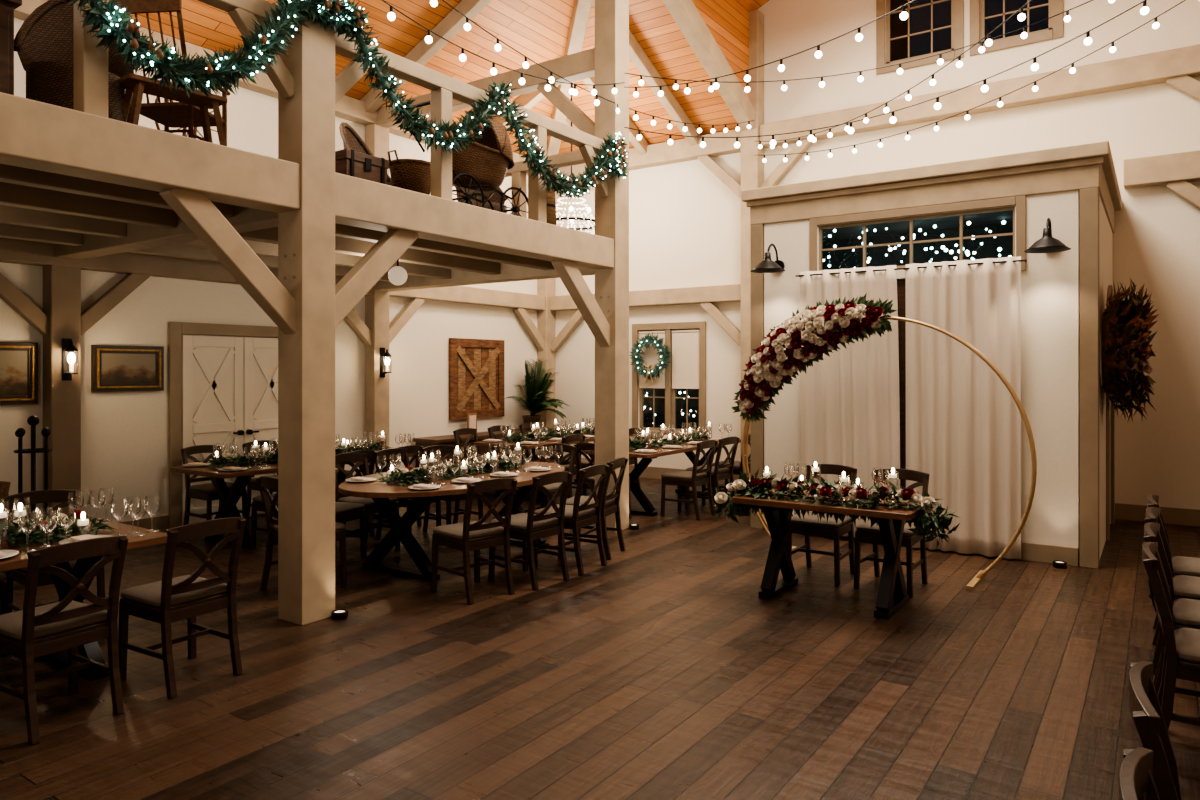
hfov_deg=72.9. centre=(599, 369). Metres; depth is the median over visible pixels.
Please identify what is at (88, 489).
wine glass
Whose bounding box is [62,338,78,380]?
wall sconce
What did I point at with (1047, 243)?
wall light
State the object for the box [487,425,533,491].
dining chair
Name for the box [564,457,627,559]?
dining chair
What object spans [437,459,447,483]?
wine glass
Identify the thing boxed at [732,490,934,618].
table
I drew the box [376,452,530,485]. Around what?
greenery garland
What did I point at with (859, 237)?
fairy lights
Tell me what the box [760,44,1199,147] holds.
tie beam
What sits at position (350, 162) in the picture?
trunk
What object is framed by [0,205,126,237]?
joist
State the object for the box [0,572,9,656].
dining chair
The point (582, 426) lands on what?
candle holder
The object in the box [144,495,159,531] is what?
wine glass
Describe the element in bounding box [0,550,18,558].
dinner plate
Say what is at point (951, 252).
fairy lights
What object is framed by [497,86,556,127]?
rafter
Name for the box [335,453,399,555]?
dining chair
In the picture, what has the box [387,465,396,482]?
candle holder
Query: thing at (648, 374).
wreath
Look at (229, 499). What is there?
dining table
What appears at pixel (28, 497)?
wine glass
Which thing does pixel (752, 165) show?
timber post
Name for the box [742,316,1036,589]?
arch
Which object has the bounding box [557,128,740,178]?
tie beam
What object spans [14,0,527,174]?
beam
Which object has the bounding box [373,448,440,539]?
dining chair
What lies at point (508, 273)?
beam
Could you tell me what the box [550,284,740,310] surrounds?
beam
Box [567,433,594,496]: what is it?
dining chair
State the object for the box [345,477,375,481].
dinner plate
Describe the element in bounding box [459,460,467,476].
candle holder
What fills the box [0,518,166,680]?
dining table
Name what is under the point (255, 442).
candle holder
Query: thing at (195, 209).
knee brace
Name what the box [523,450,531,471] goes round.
wine glass
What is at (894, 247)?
fairy lights
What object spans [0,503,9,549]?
candle holder
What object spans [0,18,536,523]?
wall
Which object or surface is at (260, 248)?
joist
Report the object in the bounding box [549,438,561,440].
dinner plate
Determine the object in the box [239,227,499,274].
joist
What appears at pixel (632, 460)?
dining chair
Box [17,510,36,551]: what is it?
wine glass
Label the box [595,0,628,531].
timber post
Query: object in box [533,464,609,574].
dining chair
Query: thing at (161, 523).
baseboard
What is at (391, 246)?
knee brace
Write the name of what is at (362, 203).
beam
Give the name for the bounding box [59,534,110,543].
dinner plate
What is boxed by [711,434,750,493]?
dining chair
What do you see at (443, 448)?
dining chair
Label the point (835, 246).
fairy lights
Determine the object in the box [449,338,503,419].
decor
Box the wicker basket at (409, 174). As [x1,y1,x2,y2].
[388,150,430,194]
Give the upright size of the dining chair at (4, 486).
0.810 m
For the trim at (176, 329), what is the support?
attached to the wall at (125, 434)
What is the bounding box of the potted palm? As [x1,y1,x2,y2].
[506,358,570,429]
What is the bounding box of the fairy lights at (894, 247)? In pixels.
[885,225,936,264]
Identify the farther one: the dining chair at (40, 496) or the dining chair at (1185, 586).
the dining chair at (40, 496)
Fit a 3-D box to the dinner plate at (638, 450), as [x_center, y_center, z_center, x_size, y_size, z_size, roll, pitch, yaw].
[0.531,0.943,9.470,0.260,0.028,0.260,0,0,35]
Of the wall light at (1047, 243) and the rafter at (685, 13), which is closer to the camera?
the wall light at (1047, 243)
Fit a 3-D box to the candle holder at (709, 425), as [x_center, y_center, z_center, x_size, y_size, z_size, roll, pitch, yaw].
[1.500,0.834,11.171,0.080,0.249,0.080,0,0,35]
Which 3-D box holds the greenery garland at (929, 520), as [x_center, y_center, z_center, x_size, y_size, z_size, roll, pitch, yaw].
[1.646,0.982,5.981,1.852,0.472,0.538,0,0,30]
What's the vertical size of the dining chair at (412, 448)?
0.909 m
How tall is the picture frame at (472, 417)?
0.312 m
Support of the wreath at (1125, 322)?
attached to the wall at (1050, 282)
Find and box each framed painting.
[0,342,37,404]
[91,345,163,391]
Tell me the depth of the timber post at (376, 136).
10.86 m
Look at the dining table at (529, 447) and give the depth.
10.72 m
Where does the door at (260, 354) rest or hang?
in the wall at (125, 434)
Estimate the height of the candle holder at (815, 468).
0.249 m
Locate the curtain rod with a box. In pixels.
[795,259,1026,276]
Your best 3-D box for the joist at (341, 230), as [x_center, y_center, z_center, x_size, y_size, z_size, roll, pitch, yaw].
[-1.584,-1.210,7.660,0.130,0.170,3.600,0,0,35]
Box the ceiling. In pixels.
[108,0,768,154]
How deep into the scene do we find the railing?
6.47 m
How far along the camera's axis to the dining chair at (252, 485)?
9.18 m
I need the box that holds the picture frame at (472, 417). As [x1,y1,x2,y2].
[467,413,476,428]
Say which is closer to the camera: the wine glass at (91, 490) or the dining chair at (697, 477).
the wine glass at (91, 490)
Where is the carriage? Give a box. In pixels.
[412,101,527,216]
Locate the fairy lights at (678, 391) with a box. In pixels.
[643,391,695,421]
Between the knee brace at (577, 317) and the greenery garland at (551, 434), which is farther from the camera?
the knee brace at (577, 317)
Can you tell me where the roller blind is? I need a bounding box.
[639,330,698,388]
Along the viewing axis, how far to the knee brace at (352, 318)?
10.68 m
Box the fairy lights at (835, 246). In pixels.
[823,229,850,269]
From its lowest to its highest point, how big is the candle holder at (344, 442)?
0.199 m
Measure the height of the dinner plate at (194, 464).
0.028 m
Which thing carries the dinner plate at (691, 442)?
on the dining table at (646, 459)
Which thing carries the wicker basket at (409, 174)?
on the wooden crate
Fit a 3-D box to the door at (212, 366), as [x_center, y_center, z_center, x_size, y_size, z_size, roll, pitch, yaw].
[-4.325,0.660,9.117,0.109,2.080,0.710,0,0,35]
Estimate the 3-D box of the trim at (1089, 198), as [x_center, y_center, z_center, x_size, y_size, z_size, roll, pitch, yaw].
[3.712,0.070,9.003,3.260,3.300,2.580,0,0,35]
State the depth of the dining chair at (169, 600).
4.45 m
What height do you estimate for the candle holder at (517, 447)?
0.249 m
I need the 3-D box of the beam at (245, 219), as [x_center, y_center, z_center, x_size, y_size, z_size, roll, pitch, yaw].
[-3.619,-1.190,6.743,3.569,0.260,0.220,0,0,35]
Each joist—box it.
[0,164,233,217]
[0,182,176,228]
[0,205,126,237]
[0,223,82,245]
[129,245,406,282]
[171,240,450,278]
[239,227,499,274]
[335,223,553,269]
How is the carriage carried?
on the floor
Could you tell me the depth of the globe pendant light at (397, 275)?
7.20 m
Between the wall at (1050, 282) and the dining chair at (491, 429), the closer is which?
the wall at (1050, 282)
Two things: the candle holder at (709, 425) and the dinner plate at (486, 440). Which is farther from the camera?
the candle holder at (709, 425)
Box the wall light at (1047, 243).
[1024,218,1070,252]
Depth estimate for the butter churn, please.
8.42 m
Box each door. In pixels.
[182,335,243,524]
[243,337,277,515]
[845,280,905,537]
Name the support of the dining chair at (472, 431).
on the floor
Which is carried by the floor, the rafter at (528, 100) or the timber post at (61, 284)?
the timber post at (61, 284)
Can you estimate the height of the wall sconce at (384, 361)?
0.400 m
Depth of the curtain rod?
7.78 m
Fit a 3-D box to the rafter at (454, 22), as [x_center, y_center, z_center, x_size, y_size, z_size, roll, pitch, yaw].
[-0.395,-4.958,8.893,6.811,3.221,0.140,0,0,35]
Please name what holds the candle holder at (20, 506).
on the dining table at (92, 650)
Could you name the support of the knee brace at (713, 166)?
attached to the timber post at (752, 165)
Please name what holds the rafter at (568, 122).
attached to the ceiling
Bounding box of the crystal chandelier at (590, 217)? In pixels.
[556,95,594,233]
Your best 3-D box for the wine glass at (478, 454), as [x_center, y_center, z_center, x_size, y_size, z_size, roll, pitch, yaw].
[-1.053,0.854,7.250,0.088,0.210,0.088,0,0,35]
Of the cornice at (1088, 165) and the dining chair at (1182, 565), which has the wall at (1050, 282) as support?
the cornice at (1088, 165)
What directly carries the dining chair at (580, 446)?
on the floor
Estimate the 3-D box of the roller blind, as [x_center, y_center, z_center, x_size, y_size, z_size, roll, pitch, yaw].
[1.082,-0.165,12.782,1.080,0.910,0.040,0,0,35]
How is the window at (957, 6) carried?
in the wall at (685, 222)
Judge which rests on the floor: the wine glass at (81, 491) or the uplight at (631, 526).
the uplight at (631, 526)
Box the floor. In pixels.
[0,475,1199,799]
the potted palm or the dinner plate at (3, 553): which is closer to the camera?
the dinner plate at (3, 553)
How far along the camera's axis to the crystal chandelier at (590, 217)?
11.30 m
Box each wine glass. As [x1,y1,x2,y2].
[13,497,30,517]
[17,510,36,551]
[35,507,53,547]
[38,510,57,533]
[57,506,74,528]
[67,491,83,509]
[75,489,90,508]
[89,490,104,523]
[98,487,113,521]
[111,499,127,535]
[124,496,141,533]
[129,499,146,536]
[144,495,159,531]
[261,445,270,466]
[426,459,436,483]
[433,461,442,485]
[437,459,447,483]
[449,458,459,483]
[477,454,486,477]
[488,453,497,477]
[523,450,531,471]
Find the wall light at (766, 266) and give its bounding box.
[750,244,784,272]
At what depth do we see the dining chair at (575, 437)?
10.30 m
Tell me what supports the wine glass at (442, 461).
on the dining table at (379, 492)
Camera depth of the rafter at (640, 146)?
12.51 m
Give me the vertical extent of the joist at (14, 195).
0.170 m
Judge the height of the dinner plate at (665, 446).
0.028 m
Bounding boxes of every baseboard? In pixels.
[119,515,168,531]
[629,465,1199,525]
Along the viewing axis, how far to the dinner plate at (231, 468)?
7.75 m
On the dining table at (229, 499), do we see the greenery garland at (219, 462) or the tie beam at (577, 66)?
the greenery garland at (219, 462)
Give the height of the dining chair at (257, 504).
0.909 m
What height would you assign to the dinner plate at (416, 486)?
0.028 m
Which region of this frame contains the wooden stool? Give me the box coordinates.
[119,73,226,145]
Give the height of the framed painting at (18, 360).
0.580 m
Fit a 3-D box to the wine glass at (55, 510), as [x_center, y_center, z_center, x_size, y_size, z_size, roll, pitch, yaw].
[-2.938,0.854,4.328,0.088,0.210,0.088,0,0,35]
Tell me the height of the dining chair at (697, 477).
0.909 m
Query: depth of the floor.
4.35 m
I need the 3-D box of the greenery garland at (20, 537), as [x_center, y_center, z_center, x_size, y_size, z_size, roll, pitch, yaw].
[-3.573,0.881,4.000,0.461,0.175,2.184,0,0,35]
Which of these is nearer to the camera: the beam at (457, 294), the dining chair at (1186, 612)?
the dining chair at (1186, 612)
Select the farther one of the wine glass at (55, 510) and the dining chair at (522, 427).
the dining chair at (522, 427)
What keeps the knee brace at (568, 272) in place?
attached to the timber post at (611, 16)
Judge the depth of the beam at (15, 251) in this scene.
8.21 m
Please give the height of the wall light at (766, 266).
0.301 m
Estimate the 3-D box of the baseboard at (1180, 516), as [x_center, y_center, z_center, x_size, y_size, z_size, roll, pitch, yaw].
[4.745,1.630,10.230,13.370,0.180,0.023,0,0,35]
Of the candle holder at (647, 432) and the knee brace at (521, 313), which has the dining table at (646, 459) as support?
the candle holder at (647, 432)
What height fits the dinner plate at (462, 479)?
0.028 m
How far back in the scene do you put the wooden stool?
5.15 m
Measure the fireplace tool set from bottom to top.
1.325 m
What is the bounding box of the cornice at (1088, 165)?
[741,141,1121,232]
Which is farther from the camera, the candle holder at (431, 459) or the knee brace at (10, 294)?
the knee brace at (10, 294)
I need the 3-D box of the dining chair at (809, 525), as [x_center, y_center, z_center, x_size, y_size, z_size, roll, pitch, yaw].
[1.860,1.269,6.808,0.446,0.909,0.553,0,0,34]
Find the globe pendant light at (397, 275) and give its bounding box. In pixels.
[388,259,407,284]
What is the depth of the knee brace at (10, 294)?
7.52 m
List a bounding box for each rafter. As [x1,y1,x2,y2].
[360,0,491,113]
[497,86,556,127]
[547,0,592,155]
[565,117,578,129]
[582,76,648,154]
[592,0,699,145]
[662,0,754,130]
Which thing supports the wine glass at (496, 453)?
on the dining table at (379, 492)
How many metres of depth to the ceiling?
10.71 m
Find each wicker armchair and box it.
[14,0,133,121]
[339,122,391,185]
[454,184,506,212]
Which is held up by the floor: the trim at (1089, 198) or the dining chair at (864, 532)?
the dining chair at (864, 532)
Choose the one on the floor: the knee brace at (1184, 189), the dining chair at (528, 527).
the dining chair at (528, 527)
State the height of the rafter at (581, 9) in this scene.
1.959 m
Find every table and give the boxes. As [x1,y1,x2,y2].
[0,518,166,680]
[170,449,415,548]
[338,462,564,581]
[412,427,557,466]
[474,432,632,501]
[582,438,740,516]
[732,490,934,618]
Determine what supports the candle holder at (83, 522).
on the dining table at (92, 650)
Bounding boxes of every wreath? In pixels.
[629,333,672,382]
[1101,278,1158,422]
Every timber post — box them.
[43,265,80,519]
[278,5,334,624]
[365,123,388,472]
[537,278,554,427]
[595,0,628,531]
[741,9,763,477]
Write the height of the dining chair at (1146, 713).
0.909 m
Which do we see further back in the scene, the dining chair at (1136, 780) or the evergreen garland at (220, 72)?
the evergreen garland at (220, 72)
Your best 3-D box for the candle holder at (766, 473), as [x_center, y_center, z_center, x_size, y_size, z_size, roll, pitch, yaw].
[1.315,0.859,6.404,0.080,0.199,0.080,0,0,35]
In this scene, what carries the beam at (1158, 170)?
attached to the wall at (685, 222)
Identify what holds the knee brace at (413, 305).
attached to the timber post at (376, 136)
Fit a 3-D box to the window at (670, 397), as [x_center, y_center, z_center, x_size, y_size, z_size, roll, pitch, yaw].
[1.092,0.165,12.796,1.320,1.810,0.145,0,0,35]
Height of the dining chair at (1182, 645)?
0.909 m
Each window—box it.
[632,321,705,437]
[876,0,963,74]
[970,0,1062,55]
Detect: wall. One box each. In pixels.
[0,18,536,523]
[555,0,1199,509]
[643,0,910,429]
[764,190,1112,565]
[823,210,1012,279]
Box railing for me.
[74,0,607,222]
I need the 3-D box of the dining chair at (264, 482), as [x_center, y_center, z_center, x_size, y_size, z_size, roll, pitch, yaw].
[-2.341,1.269,6.395,0.446,0.909,0.553,0,0,42]
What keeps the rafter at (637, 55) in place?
attached to the ceiling
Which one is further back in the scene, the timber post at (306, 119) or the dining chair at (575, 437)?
the dining chair at (575, 437)
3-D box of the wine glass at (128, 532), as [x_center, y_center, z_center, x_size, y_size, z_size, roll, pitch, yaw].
[-2.758,0.854,4.802,0.088,0.210,0.088,0,0,35]
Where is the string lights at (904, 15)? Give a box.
[382,0,1199,162]
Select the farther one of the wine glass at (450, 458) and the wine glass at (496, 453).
the wine glass at (496, 453)
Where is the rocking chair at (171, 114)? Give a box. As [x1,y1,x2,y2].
[113,0,230,145]
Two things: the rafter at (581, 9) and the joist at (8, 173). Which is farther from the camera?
the rafter at (581, 9)
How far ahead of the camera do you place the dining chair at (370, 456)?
8.28 m
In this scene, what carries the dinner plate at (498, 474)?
on the dining table at (379, 492)
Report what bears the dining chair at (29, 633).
on the floor
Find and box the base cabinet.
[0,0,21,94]
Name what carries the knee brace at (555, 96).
attached to the timber post at (611, 16)
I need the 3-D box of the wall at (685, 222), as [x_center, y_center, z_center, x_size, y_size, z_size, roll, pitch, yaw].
[4.709,-2.433,10.362,13.580,8.305,0.150,0,0,35]
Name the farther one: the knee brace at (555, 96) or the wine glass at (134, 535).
the knee brace at (555, 96)
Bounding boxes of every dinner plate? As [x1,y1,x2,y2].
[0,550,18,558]
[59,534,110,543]
[182,462,210,466]
[218,466,247,470]
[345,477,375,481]
[408,484,440,489]
[451,477,481,482]
[483,439,501,441]
[489,471,517,476]
[519,441,538,443]
[524,466,550,470]
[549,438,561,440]
[635,449,655,452]
[662,445,682,447]
[687,441,698,444]
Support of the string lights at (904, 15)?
hanging from the timber post
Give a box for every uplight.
[331,609,347,619]
[629,524,638,529]
[1053,560,1066,568]
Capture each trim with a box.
[169,322,277,528]
[751,187,1114,568]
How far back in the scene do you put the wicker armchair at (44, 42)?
4.98 m
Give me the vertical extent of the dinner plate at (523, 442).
0.028 m
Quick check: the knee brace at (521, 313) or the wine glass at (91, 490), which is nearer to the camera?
the wine glass at (91, 490)
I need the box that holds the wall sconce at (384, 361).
[380,348,391,376]
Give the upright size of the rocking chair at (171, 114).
1.049 m
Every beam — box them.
[0,92,299,212]
[0,237,374,295]
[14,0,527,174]
[54,205,277,259]
[335,172,613,269]
[376,263,594,290]
[377,48,594,127]
[389,286,544,309]
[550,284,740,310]
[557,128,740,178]
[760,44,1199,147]
[1124,150,1199,188]
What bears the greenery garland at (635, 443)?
on the dining table at (646, 459)
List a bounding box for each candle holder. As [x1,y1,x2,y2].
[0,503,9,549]
[12,503,28,521]
[75,512,91,535]
[251,440,259,465]
[340,439,347,453]
[379,431,385,450]
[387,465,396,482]
[419,455,426,476]
[427,453,436,482]
[453,446,461,464]
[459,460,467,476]
[490,451,498,472]
[514,443,521,467]
[534,423,539,440]
[580,422,585,434]
[644,428,650,448]
[706,422,711,439]
[762,467,771,491]
[810,461,820,480]
[838,472,848,498]
[852,478,863,498]
[887,468,898,501]
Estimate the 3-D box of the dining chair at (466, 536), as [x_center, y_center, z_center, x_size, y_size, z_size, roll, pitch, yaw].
[-0.974,1.269,6.271,0.446,0.909,0.553,0,0,-44]
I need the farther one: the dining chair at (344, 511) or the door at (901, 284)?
the door at (901, 284)
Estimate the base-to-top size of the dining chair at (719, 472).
0.909 m
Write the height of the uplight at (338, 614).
0.050 m
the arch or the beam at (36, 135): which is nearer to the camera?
the beam at (36, 135)
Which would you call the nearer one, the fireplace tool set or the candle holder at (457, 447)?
the fireplace tool set
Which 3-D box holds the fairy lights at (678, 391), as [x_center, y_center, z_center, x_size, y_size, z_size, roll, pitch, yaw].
[1.179,0.616,13.411,1.867,0.632,0.637,0,0,35]
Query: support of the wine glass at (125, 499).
on the dining table at (92, 650)
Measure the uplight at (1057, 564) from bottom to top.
0.050 m
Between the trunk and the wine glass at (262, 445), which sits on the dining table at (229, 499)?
the wine glass at (262, 445)
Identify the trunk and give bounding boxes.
[335,149,388,184]
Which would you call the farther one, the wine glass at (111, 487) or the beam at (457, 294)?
the beam at (457, 294)
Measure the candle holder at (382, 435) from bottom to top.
0.249 m
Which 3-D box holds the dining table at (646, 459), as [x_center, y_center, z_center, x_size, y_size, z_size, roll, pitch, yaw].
[0.867,1.340,10.514,0.950,0.760,2.500,0,0,35]
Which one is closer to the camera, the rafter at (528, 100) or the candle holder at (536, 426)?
the candle holder at (536, 426)
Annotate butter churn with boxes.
[547,185,556,224]
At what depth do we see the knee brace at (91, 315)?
8.13 m
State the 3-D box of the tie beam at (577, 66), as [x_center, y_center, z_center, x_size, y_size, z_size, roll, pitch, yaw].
[-1.450,-3.380,9.887,3.574,0.240,0.180,0,0,35]
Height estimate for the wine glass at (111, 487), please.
0.210 m
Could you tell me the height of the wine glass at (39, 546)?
0.210 m
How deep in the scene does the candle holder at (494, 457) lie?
7.58 m
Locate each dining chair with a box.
[0,490,104,612]
[0,536,128,744]
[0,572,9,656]
[118,517,245,697]
[181,445,247,529]
[242,440,277,521]
[250,493,277,549]
[256,476,346,589]
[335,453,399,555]
[335,469,352,482]
[335,502,366,567]
[337,450,376,535]
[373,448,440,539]
[390,445,423,528]
[421,445,482,531]
[431,478,516,603]
[453,428,500,494]
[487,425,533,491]
[488,471,571,589]
[516,444,576,511]
[519,423,559,461]
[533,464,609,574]
[551,434,585,499]
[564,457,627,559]
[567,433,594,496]
[574,443,630,518]
[629,428,641,487]
[661,440,717,519]
[685,436,739,511]
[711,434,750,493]
[786,464,856,585]
[854,468,928,596]
[1119,747,1159,799]
[1129,661,1181,799]
[1142,542,1199,730]
[1143,522,1199,695]
[1144,507,1199,674]
[1147,494,1199,644]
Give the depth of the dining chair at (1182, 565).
5.08 m
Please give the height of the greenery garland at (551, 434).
0.180 m
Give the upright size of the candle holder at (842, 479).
0.199 m
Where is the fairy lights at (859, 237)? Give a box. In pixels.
[847,231,862,267]
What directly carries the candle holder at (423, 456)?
on the dining table at (379, 492)
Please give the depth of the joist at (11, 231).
7.05 m
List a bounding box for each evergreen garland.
[67,0,314,97]
[298,0,629,200]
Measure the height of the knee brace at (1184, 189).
0.823 m
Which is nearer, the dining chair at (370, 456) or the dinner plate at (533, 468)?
the dinner plate at (533, 468)
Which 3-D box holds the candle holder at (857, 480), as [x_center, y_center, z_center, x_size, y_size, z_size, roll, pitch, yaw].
[1.929,0.883,6.079,0.080,0.149,0.080,0,0,35]
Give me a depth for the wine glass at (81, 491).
4.98 m
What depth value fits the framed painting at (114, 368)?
8.36 m
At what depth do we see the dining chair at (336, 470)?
9.72 m
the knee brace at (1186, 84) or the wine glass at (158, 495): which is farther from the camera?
the knee brace at (1186, 84)
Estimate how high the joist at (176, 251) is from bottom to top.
0.170 m
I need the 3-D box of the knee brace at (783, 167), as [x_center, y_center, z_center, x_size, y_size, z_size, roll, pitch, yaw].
[2.624,-2.895,11.586,0.839,0.822,0.100,0,0,35]
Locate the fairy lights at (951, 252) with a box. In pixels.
[924,220,1005,262]
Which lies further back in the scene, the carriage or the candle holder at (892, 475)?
the carriage
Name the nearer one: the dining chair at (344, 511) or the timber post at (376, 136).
the dining chair at (344, 511)
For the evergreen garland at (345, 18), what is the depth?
6.62 m
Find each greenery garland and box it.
[0,510,116,547]
[206,440,390,467]
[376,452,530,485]
[499,425,594,441]
[629,429,710,449]
[711,469,959,548]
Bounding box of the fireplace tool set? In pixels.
[13,416,52,523]
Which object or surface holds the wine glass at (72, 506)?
on the dining table at (92, 650)
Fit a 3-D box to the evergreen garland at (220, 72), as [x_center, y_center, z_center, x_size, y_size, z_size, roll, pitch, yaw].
[-2.765,-2.075,4.282,0.299,0.962,2.921,0,0,35]
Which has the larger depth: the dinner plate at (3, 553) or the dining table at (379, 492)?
the dining table at (379, 492)
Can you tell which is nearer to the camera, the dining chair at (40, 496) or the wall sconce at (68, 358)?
the dining chair at (40, 496)
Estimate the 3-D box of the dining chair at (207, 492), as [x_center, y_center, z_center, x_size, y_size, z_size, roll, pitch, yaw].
[-4.106,1.269,8.656,0.553,0.909,0.446,0,0,33]
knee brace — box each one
[0,273,48,336]
[81,273,150,334]
[159,188,295,333]
[335,230,418,327]
[345,309,371,345]
[389,298,424,343]
[514,308,543,350]
[537,83,594,135]
[551,310,582,351]
[552,260,609,346]
[697,155,740,198]
[700,302,740,346]
[760,138,812,187]
[1166,75,1199,101]
[1166,180,1199,208]
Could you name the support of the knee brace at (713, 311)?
attached to the timber post at (752, 165)

